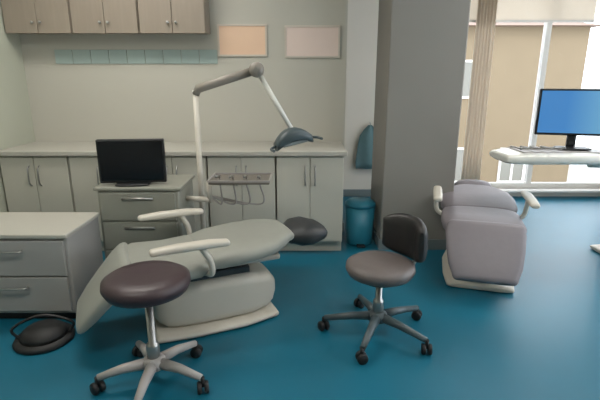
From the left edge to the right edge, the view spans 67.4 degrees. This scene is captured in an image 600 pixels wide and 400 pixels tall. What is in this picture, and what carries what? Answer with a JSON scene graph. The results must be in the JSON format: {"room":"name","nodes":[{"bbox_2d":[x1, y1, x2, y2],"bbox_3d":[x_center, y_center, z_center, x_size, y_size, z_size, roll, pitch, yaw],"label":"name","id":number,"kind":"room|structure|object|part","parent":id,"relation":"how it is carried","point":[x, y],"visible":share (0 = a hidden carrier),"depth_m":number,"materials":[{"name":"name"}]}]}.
{"room":"dental office","nodes":[
{"label":"dental office","id":0,"kind":"room"},
{"bbox_2d":[0,0,35,211],"bbox_3d":[-2.455,-0.543,2.028,0.150,2.800,6.600,0,15,0],"label":"wall","id":1,"kind":"structure","parent":0,"point":[16,123],"depth_m":3.73,"materials":[{"name":"paint"}]},
{"bbox_2d":[19,0,347,145],"bbox_3d":[-0.990,-1.223,4.564,2.780,2.800,1.350,0,15,0],"label":"wall","id":2,"kind":"structure","parent":0,"point":[69,102],"depth_m":3.93,"materials":[{"name":"paint"}]},
{"bbox_2d":[1,0,73,33],"bbox_3d":[-2.103,-1.717,3.610,0.531,0.732,0.237,0,15,0],"label":"upper cabinet","id":3,"kind":"object","parent":2,"relation":"attached to","point":[20,16],"visible":1,"depth_m":3.58,"materials":[{"name":"beige wood"}]},
{"bbox_3d":[-2.235,-1.693,3.532,0.260,0.727,0.019,0,15,0],"label":"door","id":4,"kind":"part","parent":3,"relation":"part of","materials":[{"name":"beige wood"}]},
{"bbox_3d":[-1.971,-1.693,3.532,0.260,0.727,0.019,0,15,0],"label":"door","id":5,"kind":"part","parent":3,"relation":"part of","materials":[{"name":"beige wood"}]},
{"bbox_2d":[69,0,140,33],"bbox_3d":[-1.562,-1.717,3.610,0.531,0.732,0.237,0,15,0],"label":"upper cabinet","id":6,"kind":"object","parent":2,"relation":"attached to","point":[87,16],"visible":1,"depth_m":3.58,"materials":[{"name":"beige wood"}]},
{"bbox_3d":[-1.695,-1.693,3.532,0.260,0.727,0.019,0,15,0],"label":"door","id":7,"kind":"part","parent":6,"relation":"part of","materials":[{"name":"beige wood"}]},
{"bbox_3d":[-1.431,-1.693,3.532,0.260,0.727,0.019,0,15,0],"label":"door","id":8,"kind":"part","parent":6,"relation":"part of","materials":[{"name":"beige wood"}]},
{"bbox_2d":[54,50,217,63],"bbox_3d":[-1.405,-1.228,3.860,1.391,0.115,0.008,0,15,0],"label":"trim","id":9,"kind":"structure","parent":2,"relation":"attached to","point":[61,56],"depth_m":3.85,"materials":[{"name":"teal tile"}]},
{"bbox_2d":[137,0,210,33],"bbox_3d":[-1.022,-1.717,3.610,0.531,0.732,0.237,0,15,0],"label":"upper cabinet","id":10,"kind":"object","parent":2,"relation":"attached to","point":[155,16],"visible":1,"depth_m":3.59,"materials":[{"name":"beige wood"}]},
{"bbox_3d":[-1.155,-1.693,3.532,0.260,0.727,0.019,0,15,0],"label":"door","id":11,"kind":"part","parent":10,"relation":"part of","materials":[{"name":"beige wood"}]},
{"bbox_3d":[-0.891,-1.693,3.532,0.260,0.727,0.019,0,15,0],"label":"door","id":12,"kind":"part","parent":10,"relation":"part of","materials":[{"name":"beige wood"}]},
{"bbox_2d":[217,24,266,56],"bbox_3d":[-0.490,-1.355,3.822,0.420,0.260,0.014,0,15,0],"label":"poster","id":13,"kind":"object","parent":2,"relation":"attached to","point":[234,40],"visible":1,"depth_m":3.82,"materials":[{"name":"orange paper"}]},
{"bbox_2d":[285,25,339,57],"bbox_3d":[0.105,-1.346,3.825,0.470,0.260,0.014,0,15,0],"label":"poster","id":14,"kind":"object","parent":2,"relation":"attached to","point":[301,41],"visible":1,"depth_m":3.82,"materials":[{"name":"pink paper"}]},
{"bbox_2d":[0,196,599,399],"bbox_3d":[0.860,0.867,2.406,6.780,0.120,6.900,0,15,0],"label":"floor","id":15,"kind":"structure","parent":0,"point":[540,340],"depth_m":2.50,"materials":[{"name":"teal plastic"}]},
{"bbox_2d":[0,156,75,211],"bbox_3d":[-2.100,-0.015,3.883,0.536,0.820,0.581,0,15,0],"label":"base cabinet","id":16,"kind":"object","parent":15,"relation":"on","point":[31,183],"visible":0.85,"depth_m":3.59,"materials":[{"name":"beige laminate"}]},
{"bbox_3d":[-2.233,0.000,3.633,0.262,0.700,0.019,0,15,0],"label":"door","id":17,"kind":"part","parent":16,"relation":"part of","materials":[{"name":"beige laminate"}]},
{"bbox_3d":[-2.139,-0.187,3.557,0.012,0.170,0.041,0,15,0],"label":"handle","id":18,"kind":"part","parent":16,"relation":"part of","materials":[{"name":"metal"}]},
{"bbox_3d":[-2.061,-0.187,3.557,0.012,0.170,0.041,0,15,0],"label":"handle","id":19,"kind":"part","parent":16,"relation":"part of","materials":[{"name":"metal"}]},
{"bbox_3d":[-1.967,0.000,3.633,0.262,0.700,0.019,0,15,0],"label":"door","id":20,"kind":"part","parent":16,"relation":"part of","materials":[{"name":"beige laminate"}]},
{"bbox_2d":[0,142,347,155],"bbox_3d":[-1.005,-0.433,3.777,2.750,0.038,0.580,0,15,0],"label":"countertop","id":21,"kind":"structure","parent":16,"relation":"on","point":[34,148],"depth_m":3.59,"materials":[{"name":"white laminate"}]},
{"bbox_2d":[10,314,75,355],"bbox_3d":[-1.420,0.701,2.486,0.326,0.158,0.310,-4,16,-14],"label":"foot pedal","id":22,"kind":"object","parent":15,"relation":"on","point":[44,336],"visible":1,"depth_m":2.44,"materials":[{"name":"black plastic"}]},
{"bbox_3d":[-1.420,0.694,2.484,0.326,0.142,0.016,-4,16,-14],"label":"handle","id":23,"kind":"part","parent":22,"relation":"part of","materials":[{"name":"black plastic"}]},
{"bbox_2d":[0,212,102,317],"bbox_3d":[-1.710,0.409,2.809,0.780,0.555,0.485,0,15,0],"label":"chest","id":24,"kind":"object","parent":15,"relation":"on","point":[48,259],"visible":0.94,"depth_m":2.64,"materials":[{"name":"grey laminate"}]},
{"bbox_3d":[-1.710,0.296,2.548,0.272,0.014,0.040,0,15,0],"label":"handle","id":25,"kind":"part","parent":24,"relation":"part of","materials":[{"name":"metal"}]},
{"bbox_3d":[-1.710,0.513,2.606,0.272,0.014,0.040,0,15,0],"label":"handle","id":26,"kind":"part","parent":24,"relation":"part of","materials":[{"name":"metal"}]},
{"bbox_3d":[-1.710,0.335,2.586,0.720,0.215,0.020,0,15,0],"label":"drawer","id":27,"kind":"part","parent":24,"relation":"part of","materials":[{"name":"grey laminate"}]},
{"bbox_3d":[-1.710,0.552,2.644,0.720,0.215,0.020,0,15,0],"label":"drawer","id":28,"kind":"part","parent":24,"relation":"part of","materials":[{"name":"grey laminate"}]},
{"bbox_3d":[-1.710,0.149,2.755,0.780,0.025,0.455,0,15,0],"label":"plate","id":29,"kind":"part","parent":24,"relation":"part of","materials":[{"name":"white laminate"}]},
{"bbox_2d":[69,156,103,250],"bbox_3d":[-1.555,-0.015,3.883,0.536,0.820,0.581,0,15,0],"label":"base cabinet","id":30,"kind":"object","parent":15,"relation":"on","point":[84,170],"visible":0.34,"depth_m":3.59,"materials":[{"name":"beige laminate"}]},
{"bbox_3d":[-1.594,-0.187,3.557,0.012,0.170,0.041,0,15,0],"label":"handle","id":31,"kind":"part","parent":30,"relation":"part of","materials":[{"name":"metal"}]},
{"bbox_2d":[89,260,208,399],"bbox_3d":[-0.673,0.595,2.105,0.553,0.560,0.531,11,18,35],"label":"stool","id":32,"kind":"object","parent":15,"relation":"on","point":[144,284],"visible":1,"depth_m":2.05,"materials":[{"name":"brown leather"}]},
{"bbox_3d":[-0.825,0.786,2.096,0.225,0.073,0.054,-4,16,-15],"label":"leg","id":33,"kind":"part","parent":32,"relation":"part of","materials":[{"name":"grey plastic"}]},
{"bbox_3d":[-0.768,0.745,2.246,0.054,0.073,0.225,-10,18,-32],"label":"leg","id":34,"kind":"part","parent":32,"relation":"part of","materials":[{"name":"grey plastic"}]},
{"bbox_3d":[-0.690,0.371,2.025,0.390,0.085,0.390,11,18,35],"label":"seat","id":35,"kind":"part","parent":32,"relation":"part of","materials":[{"name":"brown leather"}]},
{"bbox_3d":[-0.685,0.812,1.998,0.054,0.073,0.225,-1,15,-3],"label":"leg","id":36,"kind":"part","parent":32,"relation":"part of","materials":[{"name":"grey plastic"}]},
{"bbox_3d":[-0.607,0.746,2.244,0.054,0.073,0.225,11,18,35],"label":"leg","id":37,"kind":"part","parent":32,"relation":"part of","materials":[{"name":"grey plastic"}]},
{"bbox_3d":[-0.555,0.786,2.096,0.225,0.073,0.054,4,16,15],"label":"leg","id":38,"kind":"part","parent":32,"relation":"part of","materials":[{"name":"grey plastic"}]},
{"bbox_2d":[93,173,271,258],"bbox_3d":[-0.770,0.177,3.181,1.150,0.812,0.477,0,15,0],"label":"drawer cabinet","id":39,"kind":"object","parent":15,"relation":"on","point":[120,207],"visible":0.71,"depth_m":2.98,"materials":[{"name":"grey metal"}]},
{"bbox_2d":[95,138,166,185],"bbox_3d":[-1.110,-0.252,2.976,0.430,0.302,0.170,-2,15,-6],"label":"monitor","id":40,"kind":"object","parent":39,"relation":"on","point":[123,162],"visible":1,"depth_m":2.95,"materials":[{"name":"black plastic"}]},
{"bbox_3d":[-1.060,-0.007,2.926,0.200,0.015,0.016,0,15,0],"label":"handle","id":41,"kind":"part","parent":39,"relation":"part of","materials":[{"name":"metal"}]},
{"bbox_3d":[-1.060,0.044,2.955,0.490,0.185,0.016,0,15,0],"label":"drawer","id":42,"kind":"part","parent":39,"relation":"part of","materials":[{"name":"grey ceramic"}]},
{"bbox_3d":[-1.060,0.186,2.978,0.200,0.015,0.016,0,15,0],"label":"handle","id":43,"kind":"part","parent":39,"relation":"part of","materials":[{"name":"metal"}]},
{"bbox_3d":[-1.060,0.237,3.007,0.490,0.185,0.016,0,15,0],"label":"drawer","id":44,"kind":"part","parent":39,"relation":"part of","materials":[{"name":"white laminate"}]},
{"bbox_3d":[-1.060,-0.124,3.124,0.570,0.022,0.430,0,15,0],"label":"plate","id":45,"kind":"part","parent":39,"relation":"part of","materials":[{"name":"white wood"}]},
{"bbox_3d":[-0.652,-0.062,3.096,0.429,0.158,0.064,2,15,8],"label":"tray arm","id":46,"kind":"part","parent":39,"relation":"part of","materials":[{"name":"plastic"}]},
{"bbox_2d":[207,173,271,184],"bbox_3d":[-0.400,-0.145,3.057,0.410,0.029,0.270,0,15,0],"label":"tray","id":47,"kind":"object","parent":39,"relation":"on","point":[265,178],"depth_m":3.02,"materials":[{"name":"grey plastic"}]},
{"bbox_2d":[165,156,210,231],"bbox_3d":[-1.010,-0.015,3.883,0.536,0.820,0.581,0,15,0],"label":"base cabinet","id":48,"kind":"object","parent":15,"relation":"on","point":[175,165],"visible":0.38,"depth_m":3.56,"materials":[{"name":"beige laminate"}]},
{"bbox_3d":[-1.143,0.000,3.633,0.262,0.700,0.019,0,15,0],"label":"door","id":49,"kind":"part","parent":48,"relation":"part of","materials":[{"name":"beige laminate"}]},
{"bbox_2d":[76,208,327,342],"bbox_3d":[-0.539,0.415,2.698,1.479,0.602,0.696,-7,16,-23],"label":"dental chair","id":50,"kind":"object","parent":15,"relation":"on","point":[229,288],"visible":0.85,"depth_m":2.56,"materials":[{"name":"leather"}]},
{"bbox_3d":[-0.776,0.337,2.567,0.530,0.126,0.560,-7,16,-23],"label":"seat","id":51,"kind":"part","parent":50,"relation":"part of","materials":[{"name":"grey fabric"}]},
{"bbox_3d":[-0.812,0.088,2.841,0.403,0.045,0.066,-7,16,-23],"label":"armrest","id":52,"kind":"part","parent":50,"relation":"part of","materials":[{"name":"plastic"}]},
{"bbox_3d":[-0.718,0.203,2.860,0.081,0.219,0.143,-7,16,-23],"label":"armrest post","id":53,"kind":"part","parent":50,"relation":"part of","materials":[{"name":"plastic"}]},
{"bbox_3d":[-0.556,0.237,2.285,0.403,0.045,0.066,-7,16,-23],"label":"armrest","id":54,"kind":"part","parent":50,"relation":"part of","materials":[{"name":"plastic"}]},
{"bbox_3d":[-0.502,0.329,2.390,0.081,0.219,0.143,-7,16,-23],"label":"armrest post","id":55,"kind":"part","parent":50,"relation":"part of","materials":[{"name":"plastic"}]},
{"bbox_3d":[-0.533,0.684,2.772,0.720,0.044,0.480,-7,16,-23],"label":"floor plate","id":56,"kind":"part","parent":50,"relation":"part of","materials":[{"name":"plastic"}]},
{"bbox_3d":[-0.661,0.423,2.643,0.660,0.198,0.320,-7,16,-23],"label":"lift frame","id":57,"kind":"part","parent":50,"relation":"part of","materials":[{"name":"black metal"}]},
{"bbox_3d":[-0.359,0.246,2.735,0.589,0.145,0.570,-7,16,-23],"label":"backrest","id":58,"kind":"part","parent":50,"relation":"part of","materials":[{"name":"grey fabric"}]},
{"bbox_2d":[207,156,276,226],"bbox_3d":[-0.465,-0.015,3.883,0.536,0.820,0.581,0,15,0],"label":"base cabinet","id":59,"kind":"object","parent":15,"relation":"on","point":[225,213],"visible":0.45,"depth_m":3.61,"materials":[{"name":"beige laminate"}]},
{"bbox_3d":[-0.598,0.000,3.633,0.262,0.700,0.019,0,15,0],"label":"door","id":60,"kind":"part","parent":59,"relation":"part of","materials":[{"name":"beige laminate"}]},
{"bbox_3d":[-0.332,0.000,3.633,0.262,0.700,0.019,0,15,0],"label":"door","id":61,"kind":"part","parent":59,"relation":"part of","materials":[{"name":"beige laminate"}]},
{"bbox_2d":[192,62,322,228],"bbox_3d":[-0.343,-0.154,3.066,0.992,1.510,0.285,5,16,17],"label":"lamp","id":62,"kind":"object","parent":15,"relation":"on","point":[291,136],"visible":0.84,"depth_m":2.94,"materials":[{"name":"plastic"}]},
{"bbox_3d":[-0.502,-0.789,2.993,0.472,0.198,0.059,4,15,13],"label":"arm","id":63,"kind":"part","parent":62,"relation":"part of","materials":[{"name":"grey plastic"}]},
{"bbox_3d":[-0.169,-0.653,2.920,0.273,0.388,0.034,7,16,24],"label":"arm","id":64,"kind":"part","parent":62,"relation":"part of","materials":[{"name":"white metal"}]},
{"bbox_2d":[276,156,343,250],"bbox_3d":[0.080,-0.015,3.883,0.536,0.820,0.581,0,15,0],"label":"base cabinet","id":65,"kind":"object","parent":15,"relation":"on","point":[311,187],"visible":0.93,"depth_m":3.61,"materials":[{"name":"beige laminate"}]},
{"bbox_3d":[-0.053,0.000,3.633,0.262,0.700,0.019,0,15,0],"label":"door","id":66,"kind":"part","parent":65,"relation":"part of","materials":[{"name":"beige laminate"}]},
{"bbox_3d":[0.041,-0.187,3.557,0.012,0.170,0.041,0,15,0],"label":"handle","id":67,"kind":"part","parent":65,"relation":"part of","materials":[{"name":"metal"}]},
{"bbox_3d":[0.119,-0.187,3.557,0.012,0.170,0.041,0,15,0],"label":"handle","id":68,"kind":"part","parent":65,"relation":"part of","materials":[{"name":"metal"}]},
{"bbox_3d":[0.213,0.000,3.633,0.262,0.700,0.019,0,15,0],"label":"door","id":69,"kind":"part","parent":65,"relation":"part of","materials":[{"name":"beige laminate"}]},
{"bbox_2d":[345,197,375,247],"bbox_3d":[0.525,0.185,3.946,0.266,0.400,0.298,0,15,0],"label":"bin","id":70,"kind":"object","parent":15,"relation":"on","point":[359,210],"visible":1,"depth_m":3.87,"materials":[{"name":"teal plastic"}]},
{"bbox_3d":[0.525,0.017,3.918,0.266,0.060,0.266,0,15,0],"label":"lid","id":71,"kind":"part","parent":70,"relation":"part of","materials":[{"name":"teal plastic"}]},
{"bbox_2d":[318,213,431,364],"bbox_3d":[0.467,0.433,2.501,0.622,0.670,0.648,-8,17,-29],"label":"swivel chair","id":72,"kind":"object","parent":15,"relation":"on","point":[404,234],"visible":1,"depth_m":2.47,"materials":[{"name":"grey leather"}]},
{"bbox_3d":[0.275,0.661,2.560,0.274,0.073,0.054,1,15,4],"label":"leg","id":73,"kind":"part","parent":72,"relation":"part of","materials":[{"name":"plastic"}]},
{"bbox_3d":[0.400,0.623,2.704,0.054,0.073,0.274,-4,15,-14],"label":"leg","id":74,"kind":"part","parent":72,"relation":"part of","materials":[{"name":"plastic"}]},
{"bbox_3d":[0.378,0.704,2.401,0.054,0.073,0.274,6,16,21],"label":"leg","id":75,"kind":"part","parent":72,"relation":"part of","materials":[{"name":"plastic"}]},
{"bbox_3d":[0.440,0.371,2.470,0.380,0.085,0.380,-8,17,-29],"label":"seat","id":76,"kind":"part","parent":72,"relation":"part of","materials":[{"name":"grey leather"}]},
{"bbox_3d":[0.583,0.643,2.629,0.274,0.073,0.054,-8,17,-29],"label":"leg","id":77,"kind":"part","parent":72,"relation":"part of","materials":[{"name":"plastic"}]},
{"bbox_3d":[0.566,0.692,2.446,0.274,0.073,0.054,12,19,38],"label":"leg","id":78,"kind":"part","parent":72,"relation":"part of","materials":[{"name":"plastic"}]},
{"bbox_3d":[0.603,0.209,2.524,0.112,0.250,0.330,-8,17,-29],"label":"backrest","id":79,"kind":"part","parent":72,"relation":"part of","materials":[{"name":"black leather"}]},
{"bbox_2d":[433,179,539,292],"bbox_3d":[1.380,0.198,3.509,0.696,0.602,1.479,4,16,15],"label":"dental chair","id":80,"kind":"object","parent":15,"relation":"on","point":[486,237],"visible":1,"depth_m":3.02,"materials":[{"name":"leather"}]},
{"bbox_3d":[1.033,-0.054,3.373,0.066,0.045,0.403,4,16,15],"label":"armrest","id":81,"kind":"part","parent":80,"relation":"part of","materials":[{"name":"plastic"}]},
{"bbox_3d":[1.103,0.041,3.465,0.143,0.219,0.081,4,16,15],"label":"armrest post","id":82,"kind":"part","parent":80,"relation":"part of","materials":[{"name":"plastic"}]},
{"bbox_3d":[1.329,0.513,3.410,0.480,0.044,0.720,4,16,15],"label":"floor plate","id":83,"kind":"part","parent":80,"relation":"part of","materials":[{"name":"plastic"}]},
{"bbox_3d":[1.434,0.000,3.652,0.570,0.145,0.589,4,16,15],"label":"backrest","id":84,"kind":"part","parent":80,"relation":"part of","materials":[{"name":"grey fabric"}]},
{"bbox_3d":[1.308,0.157,3.239,0.560,0.126,0.530,4,16,15],"label":"seat","id":85,"kind":"part","parent":80,"relation":"part of","materials":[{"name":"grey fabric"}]},
{"bbox_3d":[1.614,0.079,3.324,0.143,0.219,0.081,4,16,15],"label":"armrest post","id":86,"kind":"part","parent":80,"relation":"part of","materials":[{"name":"plastic"}]},
{"bbox_3d":[1.639,-0.009,3.205,0.066,0.045,0.403,4,16,15],"label":"armrest","id":87,"kind":"part","parent":80,"relation":"part of","materials":[{"name":"plastic"}]},
{"bbox_2d":[489,145,599,252],"bbox_3d":[2.212,0.031,3.444,1.573,0.957,0.522,-3,15,-10],"label":"desk","id":88,"kind":"object","parent":15,"relation":"on","point":[532,155],"visible":0.97,"depth_m":3.13,"materials":[{"name":"plastic"}]},
{"bbox_2d":[489,147,599,167],"bbox_3d":[2.038,-0.287,3.309,1.178,0.169,0.400,0,15,0],"label":"tabletop","id":89,"kind":"object","parent":88,"relation":"on","point":[510,155],"depth_m":3.13,"materials":[{"name":"white plastic"}]},
{"bbox_2d":[534,89,599,150],"bbox_3d":[1.990,-0.580,3.240,0.530,0.430,0.170,4,15,14],"label":"monitor","id":90,"kind":"object","parent":88,"relation":"on","point":[573,113],"visible":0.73,"depth_m":3.23,"materials":[{"name":"blue"}]},
{"bbox_3d":[2.720,0.440,3.690,0.477,0.040,0.440,0,15,0],"label":"floor plate","id":91,"kind":"part","parent":88,"relation":"part of","materials":[{"name":"plastic"}]},
{"bbox_2d":[371,0,470,238],"bbox_3d":[0.975,-1.009,3.767,0.590,2.800,0.600,0,15,0],"label":"wall pillar","id":92,"kind":"structure","parent":0,"point":[422,44],"depth_m":3.55,"materials":[{"name":"paint"}]},
{"bbox_2d":[372,226,445,249],"bbox_3d":[0.975,0.301,4.111,0.616,0.090,0.614,0,15,0],"label":"baseboard","id":93,"kind":"structure","parent":92,"relation":"attached to","point":[433,244],"depth_m":3.82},
{"bbox_2d":[343,0,599,195],"bbox_3d":[2.325,-1.406,5.248,3.850,2.800,0.234,0,15,0],"label":"wall","id":94,"kind":"structure","parent":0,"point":[362,23],"depth_m":5.26,"materials":[{"name":"paint"}]},
{"bbox_2d":[343,189,370,196],"bbox_3d":[1.025,-0.087,5.560,1.250,0.090,0.014,0,15,0],"label":"baseboard","id":95,"kind":"structure","parent":94,"relation":"attached to","point":[346,192],"depth_m":5.55,"materials":[{"name":"plastic"}]},
{"bbox_3d":[0.830,-0.651,5.374,0.330,0.556,0.085,0,15,0],"label":"apron","id":96,"kind":"part","parent":94,"relation":"part of","materials":[{"name":"teal fabric"}]},
{"bbox_2d":[461,0,497,179],"bbox_3d":[2.935,-1.360,5.145,2.230,2.524,0.157,0,15,0],"label":"curtain","id":97,"kind":"object","parent":94,"relation":"attached to","point":[487,9],"visible":0.89,"depth_m":5.11,"materials":[{"name":"fabric"}]},
{"bbox_2d":[454,0,599,192],"bbox_3d":[2.825,-1.286,5.246,2.330,2.430,0.200,0,15,0],"label":"window","id":98,"kind":"structure","parent":94,"relation":"attached to","point":[528,58],"depth_m":5.30,"materials":[{"name":"clear glass"}]},
{"bbox_3d":[2.277,-1.317,5.303,1.035,2.280,0.006,0,15,0],"label":"pane","id":99,"kind":"part","parent":98,"relation":"part of","materials":[{"name":"clear glass"}]},
{"bbox_3d":[2.825,-0.118,5.522,2.330,0.030,0.130,0,15,0],"label":"sill","id":100,"kind":"part","parent":98,"relation":"part of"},
{"bbox_3d":[3.373,-1.317,5.303,1.035,2.280,0.006,0,15,0],"label":"pane","id":101,"kind":"part","parent":98,"relation":"part of","materials":[{"name":"clear glass"}]},
{"bbox_2d":[469,0,596,21],"bbox_3d":[2.825,-2.253,4.940,2.160,0.565,0.090,0,15,0],"label":"roller blind","id":102,"kind":"object","parent":94,"relation":"attached to","point":[507,10],"visible":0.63,"depth_m":4.99,"materials":[{"name":"fabric"}]}
]}

